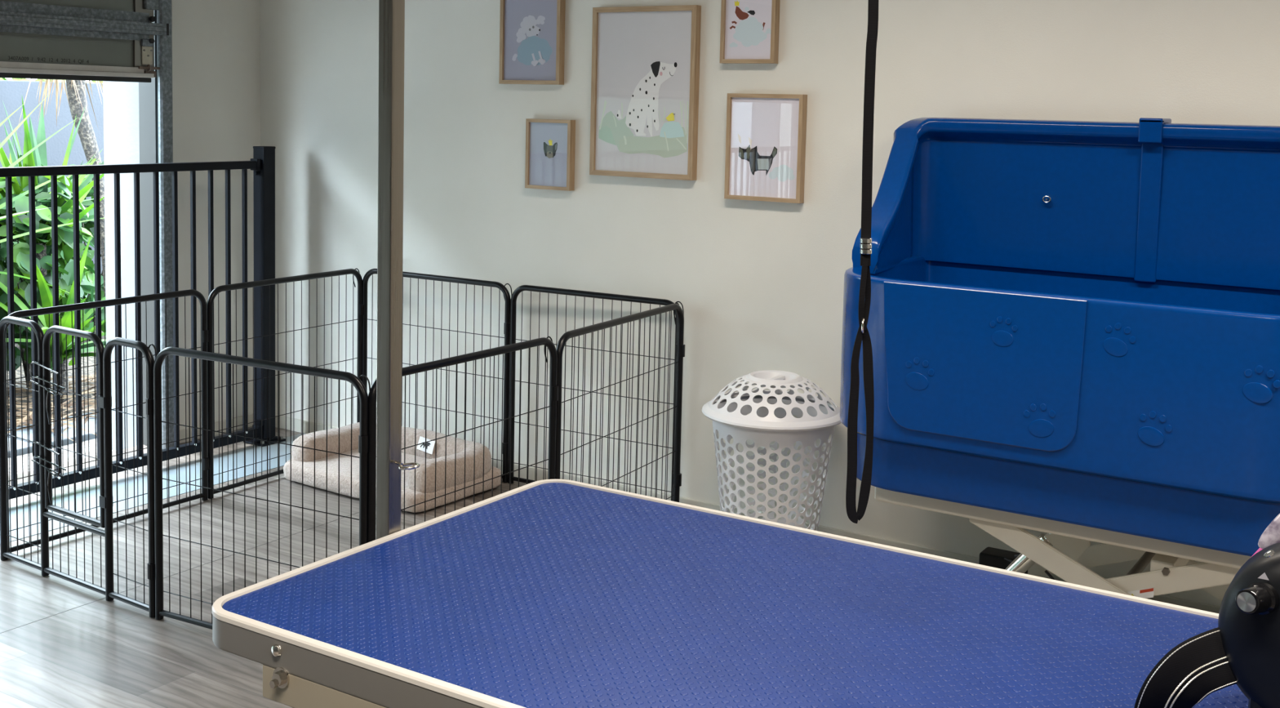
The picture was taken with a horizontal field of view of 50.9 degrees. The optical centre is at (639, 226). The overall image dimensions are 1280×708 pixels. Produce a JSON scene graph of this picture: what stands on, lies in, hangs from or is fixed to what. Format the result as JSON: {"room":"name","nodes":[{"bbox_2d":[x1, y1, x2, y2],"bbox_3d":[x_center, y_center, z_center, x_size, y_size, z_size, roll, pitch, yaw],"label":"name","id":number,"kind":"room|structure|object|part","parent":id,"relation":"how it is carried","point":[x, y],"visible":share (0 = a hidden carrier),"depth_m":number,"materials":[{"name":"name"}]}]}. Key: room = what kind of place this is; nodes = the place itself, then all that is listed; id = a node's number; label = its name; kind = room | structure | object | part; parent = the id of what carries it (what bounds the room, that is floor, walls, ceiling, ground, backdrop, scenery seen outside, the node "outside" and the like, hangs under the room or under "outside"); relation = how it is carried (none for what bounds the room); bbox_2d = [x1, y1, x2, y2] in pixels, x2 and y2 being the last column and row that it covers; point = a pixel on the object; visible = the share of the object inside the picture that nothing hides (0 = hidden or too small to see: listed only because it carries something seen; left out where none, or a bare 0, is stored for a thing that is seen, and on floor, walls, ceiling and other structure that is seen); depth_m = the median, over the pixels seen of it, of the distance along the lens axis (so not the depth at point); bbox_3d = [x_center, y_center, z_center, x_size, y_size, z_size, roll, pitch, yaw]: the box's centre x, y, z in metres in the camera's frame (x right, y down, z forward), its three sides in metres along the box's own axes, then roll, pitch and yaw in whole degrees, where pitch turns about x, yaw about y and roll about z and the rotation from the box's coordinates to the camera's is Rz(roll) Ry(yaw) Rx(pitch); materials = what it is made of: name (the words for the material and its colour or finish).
{"room":"pet grooming salon","nodes":[
{"label":"pet grooming salon","id":0,"kind":"room"},
{"bbox_2d":[0,77,102,83],"bbox_3d":[-4.279,-1.415,9.016,0.563,1.094,6.407,5,6,32],"label":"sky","id":1,"kind":"structure","parent":0,"point":[1,78],"depth_m":9.16,"materials":[{"name":"white"}]},
{"bbox_2d":[102,80,139,450],"bbox_3d":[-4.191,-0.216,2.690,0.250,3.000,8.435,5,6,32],"label":"pillar","id":2,"kind":"structure","parent":0,"point":[121,99],"depth_m":5.81,"materials":[{"name":"white paint"}]},
{"bbox_2d":[156,0,260,430],"bbox_3d":[-4.038,-0.139,2.598,0.100,2.730,8.435,5,6,32],"label":"wall","id":3,"kind":"structure","parent":0,"point":[216,43],"depth_m":5.91,"materials":[{"name":"paint"}]},
{"bbox_2d":[138,9,158,445],"bbox_3d":[-2.073,-0.088,5.702,0.112,2.170,0.030,5,6,32],"label":"trim","id":4,"kind":"structure","parent":3,"relation":"attached to","point":[148,91],"depth_m":5.69,"materials":[{"name":"white paint"}]},
{"bbox_2d":[157,0,173,448],"bbox_3d":[-1.985,-0.147,5.650,0.052,2.200,0.109,0,5,-11],"label":"door track","id":5,"kind":"object","parent":3,"relation":"attached to","point":[165,114],"visible":0.76,"depth_m":5.61,"materials":[{"name":"metal"}]},
{"bbox_2d":[0,0,168,82],"bbox_3d":[-3.304,-0.805,3.482,0.092,0.727,4.934,5,6,32],"label":"door","id":6,"kind":"structure","parent":5,"relation":"attached to","point":[82,40],"depth_m":5.24,"materials":[{"name":"paint"}]},
{"bbox_3d":[-3.343,-0.570,3.501,0.037,0.190,4.895,5,6,32],"label":"panel","id":7,"kind":"part","parent":6,"relation":"part of","materials":[{"name":"paint"}]},
{"bbox_3d":[-3.335,-0.918,3.470,0.037,0.500,4.895,5,6,32],"label":"panel","id":8,"kind":"part","parent":6,"relation":"part of","materials":[{"name":"paint"}]},
{"bbox_3d":[-3.326,-0.480,3.488,0.042,0.041,4.880,5,6,32],"label":"rail","id":9,"kind":"part","parent":6,"relation":"part of","materials":[{"name":"metal"}]},
{"bbox_3d":[-2.018,-0.700,5.510,0.006,0.075,0.050,5,6,32],"label":"hinge plate","id":10,"kind":"part","parent":6,"relation":"part of","materials":[{"name":"silver metal"}]},
{"bbox_2d":[179,413,253,443],"bbox_3d":[-1.887,0.898,6.011,0.012,0.058,0.487,5,6,32],"label":"baseboard","id":11,"kind":"structure","parent":3,"relation":"attached to","point":[239,419],"depth_m":6.02,"materials":[{"name":"paint"}]},
{"bbox_2d":[0,426,528,707],"bbox_3d":[-0.973,1.442,0.751,7.450,0.050,8.435,5,6,32],"label":"floor","id":12,"kind":"structure","parent":0,"point":[101,653],"depth_m":4.04,"materials":[{"name":"grey wood"}]},
{"bbox_2d":[0,315,156,617],"bbox_3d":[-1.719,0.701,4.072,0.810,0.797,0.037,5,6,35],"label":"panel","id":13,"kind":"object","parent":12,"relation":"on","point":[104,397],"visible":1,"depth_m":4.05,"materials":[{"name":"black metal"}]},
{"bbox_3d":[-1.713,0.902,4.089,0.339,0.018,0.019,5,6,35],"label":"sill rail","id":14,"kind":"part","parent":13,"relation":"part of","materials":[{"name":"metal"}]},
{"bbox_3d":[-1.706,0.595,4.061,0.312,0.582,0.021,5,6,35],"label":"gate door","id":15,"kind":"part","parent":13,"relation":"part of","materials":[{"name":"black metal"}]},
{"bbox_3d":[-1.726,1.078,4.111,0.784,0.018,0.019,5,6,35],"label":"rail","id":16,"kind":"part","parent":13,"relation":"part of","materials":[{"name":"black metal"}]},
{"bbox_2d":[4,288,209,551],"bbox_3d":[-1.826,0.646,4.657,0.028,0.797,0.824,5,6,32],"label":"panel","id":17,"kind":"object","parent":12,"relation":"on","point":[47,310],"visible":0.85,"depth_m":4.73,"materials":[{"name":"black metal"}]},
{"bbox_3d":[-1.838,1.024,4.690,0.017,0.016,0.798,5,6,32],"label":"rail","id":18,"kind":"part","parent":17,"relation":"part of","materials":[{"name":"black metal"}]},
{"bbox_2d":[153,346,370,629],"bbox_3d":[-1.044,0.753,3.663,0.772,0.797,0.030,4,6,28],"label":"panel","id":19,"kind":"object","parent":12,"relation":"on","point":[363,435],"visible":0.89,"depth_m":3.70,"materials":[{"name":"black metal"}]},
{"bbox_3d":[-1.054,1.131,3.699,0.745,0.016,0.017,4,6,28],"label":"rail","id":20,"kind":"part","parent":19,"relation":"part of","materials":[{"name":"black metal"}]},
{"bbox_2d":[243,146,285,446],"bbox_3d":[-1.629,0.298,5.841,0.124,1.292,0.136,5,6,32],"label":"fence post","id":21,"kind":"object","parent":12,"relation":"on","point":[264,184],"visible":0.82,"depth_m":5.81,"materials":[{"name":"black metal"}]},
{"bbox_2d":[0,158,263,498],"bbox_3d":[-3.025,0.474,3.657,0.052,1.217,5.129,5,6,32],"label":"barrier fence","id":22,"kind":"object","parent":21,"relation":"attached to","point":[254,164],"visible":0.85,"depth_m":5.25,"materials":[{"name":"black metal"}]},
{"bbox_3d":[-3.019,-0.106,3.602,0.038,0.033,5.115,5,6,32],"label":"rail","id":23,"kind":"part","parent":22,"relation":"part of","materials":[{"name":"black metal"}]},
{"bbox_3d":[-3.043,1.052,3.709,0.038,0.040,5.125,5,6,32],"label":"rail","id":24,"kind":"part","parent":22,"relation":"part of","materials":[{"name":"black metal"}]},
{"bbox_3d":[-1.629,0.299,5.841,0.066,1.282,0.066,5,6,32],"label":"post","id":25,"kind":"part","parent":21,"relation":"part of","materials":[{"name":"black metal"}]},
{"bbox_3d":[-1.644,0.929,5.897,0.124,0.024,0.136,5,6,32],"label":"plate","id":26,"kind":"part","parent":21,"relation":"part of","materials":[{"name":"black paint"}]},
{"bbox_2d":[206,267,363,498],"bbox_3d":[-1.393,0.594,5.363,0.030,0.797,0.835,4,6,31],"label":"panel","id":27,"kind":"object","parent":12,"relation":"on","point":[213,294],"visible":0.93,"depth_m":5.27,"materials":[{"name":"black metal"}]},
{"bbox_3d":[-1.404,0.972,5.395,0.017,0.016,0.808,4,6,31],"label":"rail","id":28,"kind":"part","parent":27,"relation":"part of","materials":[{"name":"black metal"}]},
{"bbox_2d":[283,422,501,512],"bbox_3d":[-0.972,0.923,5.288,0.763,0.173,0.510,5,6,35],"label":"dog bed","id":29,"kind":"object","parent":12,"relation":"on","point":[344,431],"visible":0.78,"depth_m":5.20,"materials":[{"name":"white fabric"}]},
{"bbox_2d":[362,268,511,482],"bbox_3d":[-0.847,0.593,5.515,0.780,0.797,0.030,4,6,31],"label":"panel","id":30,"kind":"object","parent":12,"relation":"on","point":[407,274],"visible":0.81,"depth_m":5.41,"materials":[{"name":"black metal"}]},
{"bbox_2d":[367,336,558,542],"bbox_3d":[-0.483,0.752,3.824,0.030,0.797,0.810,5,6,33],"label":"panel","id":31,"kind":"object","parent":12,"relation":"on","point":[553,388],"visible":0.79,"depth_m":3.79,"materials":[{"name":"black metal"}]},
{"bbox_2d":[507,284,684,501],"bbox_3d":[-0.183,0.643,5.123,0.765,0.797,0.030,4,6,30],"label":"panel","id":32,"kind":"object","parent":12,"relation":"on","point":[593,295],"visible":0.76,"depth_m":5.13,"materials":[{"name":"black metal"}]},
{"bbox_3d":[-0.193,1.021,5.159,0.739,0.016,0.017,4,6,30],"label":"rail","id":33,"kind":"part","parent":32,"relation":"part of","materials":[{"name":"black metal"}]},
{"bbox_2d":[555,302,684,502],"bbox_3d":[-0.057,0.697,4.550,0.030,0.797,0.877,4,6,28],"label":"panel","id":34,"kind":"object","parent":12,"relation":"on","point":[566,335],"visible":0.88,"depth_m":4.58,"materials":[{"name":"black metal"}]},
{"bbox_2d":[211,0,1248,707],"bbox_3d":[0.185,0.335,1.487,1.276,2.073,0.693,5,6,32],"label":"table","id":35,"kind":"object","parent":12,"relation":"on","point":[545,593],"visible":0.94,"depth_m":1.55,"materials":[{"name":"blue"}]},
{"bbox_3d":[0.192,0.514,1.501,1.013,0.038,0.680,5,6,32],"label":"under frame","id":36,"kind":"part","parent":35,"relation":"part of","materials":[{"name":"brown paint"}]},
{"bbox_3d":[-0.330,-0.086,1.780,0.024,1.260,0.024,5,6,32],"label":"grooming post","id":37,"kind":"part","parent":35,"relation":"part of","materials":[{"name":"silver metal"}]},
{"bbox_3d":[0.198,0.457,1.493,1.244,0.007,0.684,5,6,32],"label":"edge trim","id":38,"kind":"part","parent":35,"relation":"part of","materials":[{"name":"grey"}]},
{"bbox_2d":[845,0,878,523],"bbox_3d":[0.241,-0.163,1.415,0.040,0.973,0.017,1,5,0],"label":"grooming noose","id":39,"kind":"object","parent":35,"relation":"hanging from","point":[864,295],"visible":1,"depth_m":1.44,"materials":[{"name":"black fabric"}]},
{"bbox_2d":[1133,626,1236,707],"bbox_3d":[0.535,0.434,1.278,0.116,0.136,0.066,5,6,32],"label":"hose","id":40,"kind":"object","parent":35,"relation":"on","point":[1197,667],"visible":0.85,"depth_m":1.26,"materials":[{"name":"black plastic"}]},
{"bbox_2d":[1217,542,1279,707],"bbox_3d":[0.601,0.390,1.204,0.164,0.196,0.130,5,6,32],"label":"dryer","id":41,"kind":"object","parent":35,"relation":"on","point":[1249,619],"visible":1,"depth_m":1.22,"materials":[{"name":"black plastic"}]},
{"bbox_3d":[0.551,0.335,1.205,0.035,0.029,0.028,-3,7,-39],"label":"knob","id":42,"kind":"part","parent":41,"relation":"part of","materials":[{"name":"black plastic"}]},
{"bbox_2d":[1251,513,1279,556],"bbox_3d":[0.693,0.364,1.365,0.184,0.218,0.041,1,5,2],"label":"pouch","id":43,"kind":"object","parent":35,"relation":"on","point":[1270,535],"visible":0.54,"depth_m":1.34,"materials":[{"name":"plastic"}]},
{"bbox_2d":[702,369,841,530],"bbox_3d":[0.442,0.803,4.518,0.479,0.620,0.479,5,6,35],"label":"laundry basket","id":44,"kind":"object","parent":12,"relation":"on","point":[817,416],"visible":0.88,"depth_m":4.38,"materials":[{"name":"white plastic"}]},
{"bbox_2d":[874,486,1251,600],"bbox_3d":[1.275,0.968,3.812,1.090,0.452,0.570,5,6,32],"label":"lift","id":45,"kind":"object","parent":12,"relation":"on","point":[1174,566],"visible":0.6,"depth_m":3.61,"materials":[{"name":"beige metal"}]},
{"bbox_3d":[1.208,0.864,3.872,0.102,0.117,0.028,5,6,32],"label":"piston rod","id":46,"kind":"part","parent":45,"relation":"part of","materials":[{"name":"silver metal"}]},
{"bbox_3d":[1.244,0.974,3.545,0.787,0.375,0.014,5,6,32],"label":"scissor arm","id":47,"kind":"part","parent":45,"relation":"part of"},
{"bbox_2d":[840,117,1279,555],"bbox_3d":[1.283,0.221,3.733,1.478,1.047,0.802,5,6,32],"label":"bath","id":48,"kind":"object","parent":45,"relation":"on","point":[1077,322],"visible":0.98,"depth_m":3.63,"materials":[{"name":"blue plastic"}]},
{"bbox_2d":[905,356,934,390],"bbox_3d":[0.751,0.395,3.612,0.082,0.091,0.004,5,6,32],"label":"print","id":49,"kind":"object","parent":48,"relation":"attached to","point":[919,371],"depth_m":3.61,"materials":[{"name":"blue plastic"}]},
{"bbox_3d":[0.893,0.363,3.539,0.540,0.396,0.035,5,6,32],"label":"step through door","id":50,"kind":"part","parent":48,"relation":"part of","materials":[{"name":"blue plastic"}]},
{"bbox_2d":[990,315,1017,346],"bbox_3d":[0.940,0.271,3.482,0.073,0.079,0.004,5,6,32],"label":"print","id":51,"kind":"object","parent":48,"relation":"attached to","point":[1003,329],"depth_m":3.48,"materials":[{"name":"blue plastic"}]},
{"bbox_2d":[1023,403,1055,437],"bbox_3d":[1.022,0.495,3.446,0.083,0.090,0.004,5,6,32],"label":"print","id":52,"kind":"object","parent":48,"relation":"attached to","point":[1039,419],"depth_m":3.44,"materials":[{"name":"blue plastic"}]},
{"bbox_2d":[840,254,1279,555],"bbox_3d":[1.275,0.448,3.750,1.373,0.593,0.780,5,6,32],"label":"basin","id":53,"kind":"object","parent":48,"relation":"attached to","point":[1132,399],"depth_m":3.44,"materials":[{"name":"blue plastic"}]},
{"bbox_2d":[1102,322,1136,356],"bbox_3d":[1.186,0.280,3.331,0.080,0.086,0.004,5,6,32],"label":"print","id":54,"kind":"object","parent":48,"relation":"attached to","point":[1119,339],"depth_m":3.33,"materials":[{"name":"blue plastic"}]},
{"bbox_2d":[1137,410,1172,446],"bbox_3d":[1.262,0.495,3.298,0.081,0.088,0.004,5,6,32],"label":"print","id":55,"kind":"object","parent":48,"relation":"attached to","point":[1154,427],"depth_m":3.30,"materials":[{"name":"blue plastic"}]},
{"bbox_2d":[1242,364,1279,403],"bbox_3d":[1.460,0.371,3.162,0.083,0.091,0.004,5,6,32],"label":"print","id":56,"kind":"object","parent":48,"relation":"attached to","point":[1260,383],"depth_m":3.16,"materials":[{"name":"blue plastic"}]},
{"bbox_3d":[1.216,0.904,3.833,0.130,0.107,0.008,5,6,32],"label":"gusset plate","id":57,"kind":"part","parent":45,"relation":"part of","materials":[{"name":"beige metal"}]},
{"bbox_3d":[1.505,0.928,3.932,0.816,0.370,0.014,5,6,32],"label":"scissor arm","id":58,"kind":"part","parent":45,"relation":"part of"},
{"bbox_3d":[1.263,0.956,3.553,0.816,0.370,0.014,5,6,32],"label":"scissor arm","id":59,"kind":"part","parent":45,"relation":"part of"},
{"bbox_3d":[1.506,0.944,3.954,0.787,0.375,0.014,5,6,32],"label":"scissor arm","id":60,"kind":"part","parent":45,"relation":"part of"},
{"bbox_2d":[260,0,1279,606],"bbox_3d":[1.323,-0.163,4.269,7.860,2.730,0.150,5,6,32],"label":"wall","id":61,"kind":"structure","parent":0,"point":[759,285],"depth_m":5.02,"materials":[{"name":"paint"}]},
{"bbox_2d":[8,432,305,541],"bbox_3d":[-2.845,1.112,3.680,0.340,0.002,5.481,5,6,32],"label":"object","id":62,"kind":"structure","parent":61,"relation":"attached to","point":[273,447],"depth_m":5.21,"materials":[{"name":"paint"}]},
{"bbox_2d":[0,506,376,632],"bbox_3d":[-2.918,1.262,1.977,0.003,0.001,8.423,5,6,32],"label":"trim","id":63,"kind":"structure","parent":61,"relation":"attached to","point":[375,506],"depth_m":4.25,"materials":[{"name":"grey plastic"}]},
{"bbox_2d":[498,0,565,84],"bbox_3d":[-0.420,-0.745,5.231,0.291,0.382,0.035,5,6,32],"label":"picture frame","id":64,"kind":"object","parent":61,"relation":"attached to","point":[532,32],"visible":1,"depth_m":5.22,"materials":[{"name":"brown wood"}]},
{"bbox_3d":[-0.424,-0.563,5.247,0.291,0.015,0.034,5,6,32],"label":"frame rail","id":65,"kind":"part","parent":64,"relation":"part of","materials":[{"name":"brown wood"}]},
{"bbox_2d":[524,118,575,191],"bbox_3d":[-0.349,-0.280,5.221,0.213,0.271,0.035,5,6,32],"label":"picture frame","id":66,"kind":"object","parent":61,"relation":"attached to","point":[550,144],"visible":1,"depth_m":5.21,"materials":[{"name":"brown wood"}]},
{"bbox_3d":[-0.352,-0.152,5.231,0.213,0.013,0.034,5,6,32],"label":"frame rail","id":67,"kind":"part","parent":66,"relation":"part of","materials":[{"name":"brown wood"}]},
{"bbox_3d":[-0.346,-0.409,5.209,0.213,0.013,0.034,5,6,32],"label":"frame rail","id":68,"kind":"part","parent":66,"relation":"part of","materials":[{"name":"brown wood"}]},
{"bbox_2d":[528,122,567,186],"bbox_3d":[-0.353,-0.280,5.214,0.187,0.245,0.001,5,6,32],"label":"print","id":69,"kind":"object","parent":66,"relation":"on","point":[548,141],"depth_m":5.22,"materials":[{"name":"white paper"}]},
{"bbox_2d":[589,4,701,180],"bbox_3d":[0.015,-0.495,4.972,0.450,0.628,0.035,5,6,32],"label":"picture frame","id":70,"kind":"object","parent":61,"relation":"attached to","point":[645,77],"visible":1,"depth_m":4.96,"materials":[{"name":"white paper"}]},
{"bbox_3d":[0.007,-0.193,4.998,0.450,0.019,0.034,5,6,32],"label":"frame rail","id":71,"kind":"part","parent":70,"relation":"part of","materials":[{"name":"brown wood"}]},
{"bbox_3d":[0.021,-0.798,4.944,0.450,0.019,0.034,5,6,32],"label":"frame rail","id":72,"kind":"part","parent":70,"relation":"part of","materials":[{"name":"brown wood"}]},
{"bbox_2d":[275,414,1220,613],"bbox_3d":[1.338,1.129,4.259,7.350,0.058,0.012,5,6,32],"label":"baseboard","id":73,"kind":"structure","parent":61,"relation":"attached to","point":[297,422],"depth_m":4.89,"materials":[{"name":"paint"}]},
{"bbox_2d":[719,0,780,63],"bbox_3d":[0.385,-0.710,4.718,0.214,0.274,0.035,5,6,32],"label":"picture frame","id":74,"kind":"object","parent":61,"relation":"attached to","point":[749,33],"visible":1,"depth_m":4.71,"materials":[{"name":"brown wood"}]},
{"bbox_3d":[0.382,-0.581,4.730,0.214,0.014,0.034,5,6,32],"label":"frame rail","id":75,"kind":"part","parent":74,"relation":"part of","materials":[{"name":"brown wood"}]},
{"bbox_2d":[724,93,807,203],"bbox_3d":[0.439,-0.277,4.716,0.296,0.374,0.035,5,6,32],"label":"picture frame","id":76,"kind":"object","parent":61,"relation":"attached to","point":[766,133],"visible":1,"depth_m":4.71,"materials":[{"name":"brown wood"}]},
{"bbox_3d":[0.434,-0.098,4.732,0.296,0.014,0.034,5,6,32],"label":"frame rail","id":77,"kind":"part","parent":76,"relation":"part of","materials":[{"name":"brown wood"}]},
{"bbox_3d":[0.442,-0.456,4.700,0.296,0.014,0.034,5,6,32],"label":"frame rail","id":78,"kind":"part","parent":76,"relation":"part of","materials":[{"name":"brown wood"}]},
{"label":"outside","id":79,"kind":"structure","parent":0,"visible":0},
{"bbox_3d":[-18.994,0.287,12.193,35.000,0.090,60.000,5,6,32],"label":"trim","id":80,"kind":"structure","parent":79,"visible":0},
{"bbox_2d":[6,330,106,440],"bbox_3d":[-3.382,0.838,8.298,3.540,0.205,7.800,5,6,32],"label":"ground","id":81,"kind":"structure","parent":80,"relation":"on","point":[91,358],"depth_m":7.22,"materials":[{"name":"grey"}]},
{"bbox_2d":[0,191,29,337],"bbox_3d":[-3.475,0.303,6.815,0.745,1.165,0.730,5,6,32],"label":"leafy shrub","id":82,"kind":"object","parent":81,"relation":"on","point":[2,313],"visible":0.25,"depth_m":6.81,"materials":[{"name":"green plant"}]},
{"bbox_2d":[12,190,28,201],"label":"spiky plant","id":83,"kind":"object","parent":81,"relation":"on","point":[25,193],"depth_m":6.37,"materials":[{"name":"green plant"}]},
{"bbox_2d":[12,210,29,217],"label":"spiky plant","id":84,"kind":"object","parent":81,"relation":"on","point":[24,212],"depth_m":5.87,"materials":[{"name":"green plant"}]},
{"bbox_2d":[13,231,29,238],"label":"spiky plant","id":85,"kind":"object","parent":81,"relation":"on","point":[28,233],"depth_m":6.35,"materials":[{"name":"green plant"}]},
{"bbox_2d":[13,273,30,279],"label":"spiky plant","id":86,"kind":"object","parent":81,"relation":"on","point":[16,275],"depth_m":6.59,"materials":[{"name":"green plant"}]},
{"bbox_2d":[13,191,62,345],"bbox_3d":[-3.878,0.251,7.566,0.878,1.120,1.400,5,6,32],"label":"leafy shrub","id":87,"kind":"object","parent":81,"relation":"on","point":[14,242],"visible":0.02,"depth_m":7.58,"materials":[{"name":"green plant"}]},
{"bbox_2d":[0,93,75,189],"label":"spiky plant","id":88,"kind":"object","parent":81,"relation":"on","point":[12,165],"depth_m":6.44,"materials":[{"name":"green plant"}]},
{"bbox_2d":[5,337,70,345],"bbox_3d":[-3.436,0.423,6.233,1.263,1.027,1.516,2,5,2],"label":"spiky plant","id":89,"kind":"object","parent":81,"relation":"on","point":[16,340],"visible":0.3,"depth_m":6.50,"materials":[{"name":"green plant"}]},
{"bbox_2d":[35,226,51,232],"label":"spiky plant","id":90,"kind":"object","parent":81,"relation":"on","point":[48,228],"depth_m":6.41,"materials":[{"name":"green plant"}]},
{"bbox_2d":[0,138,93,346],"bbox_3d":[-3.583,0.105,7.742,1.099,1.383,1.368,5,6,32],"label":"spiky plant","id":91,"kind":"object","parent":81,"relation":"on","point":[12,143],"visible":0.02,"depth_m":7.81,"materials":[{"name":"green plant"}]},
{"bbox_2d":[0,155,95,390],"bbox_3d":[-3.143,0.258,6.933,0.667,1.250,0.682,-1,6,-26],"label":"leafy shrub","id":92,"kind":"object","parent":81,"relation":"on","point":[21,260],"visible":0.44,"depth_m":6.82,"materials":[{"name":"green plant"}]},
{"bbox_2d":[0,80,103,273],"bbox_3d":[-3.610,-0.108,9.446,0.200,1.775,10.000,5,6,32],"label":"wall","id":93,"kind":"structure","parent":81,"relation":"on","point":[11,92],"depth_m":8.81,"materials":[{"name":"grey paint"}]},
{"bbox_2d":[8,438,115,475],"bbox_3d":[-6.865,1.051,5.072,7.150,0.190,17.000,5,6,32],"label":"trim","id":94,"kind":"structure","parent":93,"relation":"attached to","point":[91,442],"depth_m":5.82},
{"bbox_2d":[7,412,97,457],"bbox_3d":[-3.065,1.057,5.553,0.360,0.170,3.300,5,6,32],"label":"edging","id":95,"kind":"object","parent":94,"relation":"on","point":[91,420],"visible":0.02,"depth_m":6.08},
{"bbox_2d":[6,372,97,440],"bbox_3d":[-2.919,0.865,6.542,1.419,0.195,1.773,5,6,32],"label":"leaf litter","id":96,"kind":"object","parent":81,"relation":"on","point":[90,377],"visible":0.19,"depth_m":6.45,"materials":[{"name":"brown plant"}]},
{"bbox_2d":[0,97,104,276],"bbox_3d":[-3.047,0.101,6.970,1.174,1.554,1.052,5,6,32],"label":"spiky plant","id":97,"kind":"object","parent":81,"relation":"on","point":[37,157],"visible":0.41,"depth_m":6.99,"materials":[{"name":"green plant"}]},
{"bbox_3d":[-3.123,0.479,7.011,0.075,0.791,0.070,5,6,32],"label":"stem","id":98,"kind":"part","parent":97,"relation":"part of","materials":[{"name":"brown plant"}]},
{"bbox_2d":[0,235,106,406],"bbox_3d":[-2.795,0.482,6.679,1.001,0.859,0.966,3,5,16],"label":"spiky plant","id":99,"kind":"object","parent":81,"relation":"on","point":[46,300],"visible":0.31,"depth_m":6.63,"materials":[{"name":"green plant"}]},
{"bbox_3d":[-2.878,0.779,6.686,0.075,0.263,0.070,5,6,32],"label":"stem","id":100,"kind":"part","parent":99,"relation":"part of","materials":[{"name":"brown plant"}]},
{"bbox_2d":[17,79,106,315],"bbox_3d":[-3.082,-0.608,7.293,1.387,2.869,1.182,0,5,-11],"label":"slender tree","id":101,"kind":"object","parent":81,"relation":"on","point":[76,89],"visible":0.36,"depth_m":7.40,"materials":[{"name":"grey plant"}]},
{"bbox_2d":[19,164,106,341],"bbox_3d":[-3.384,0.184,8.330,0.897,1.140,1.216,5,6,32],"label":"leafy shrub","id":102,"kind":"object","parent":81,"relation":"on","point":[89,225],"visible":0.04,"depth_m":8.09,"materials":[{"name":"green plant"}]}
]}

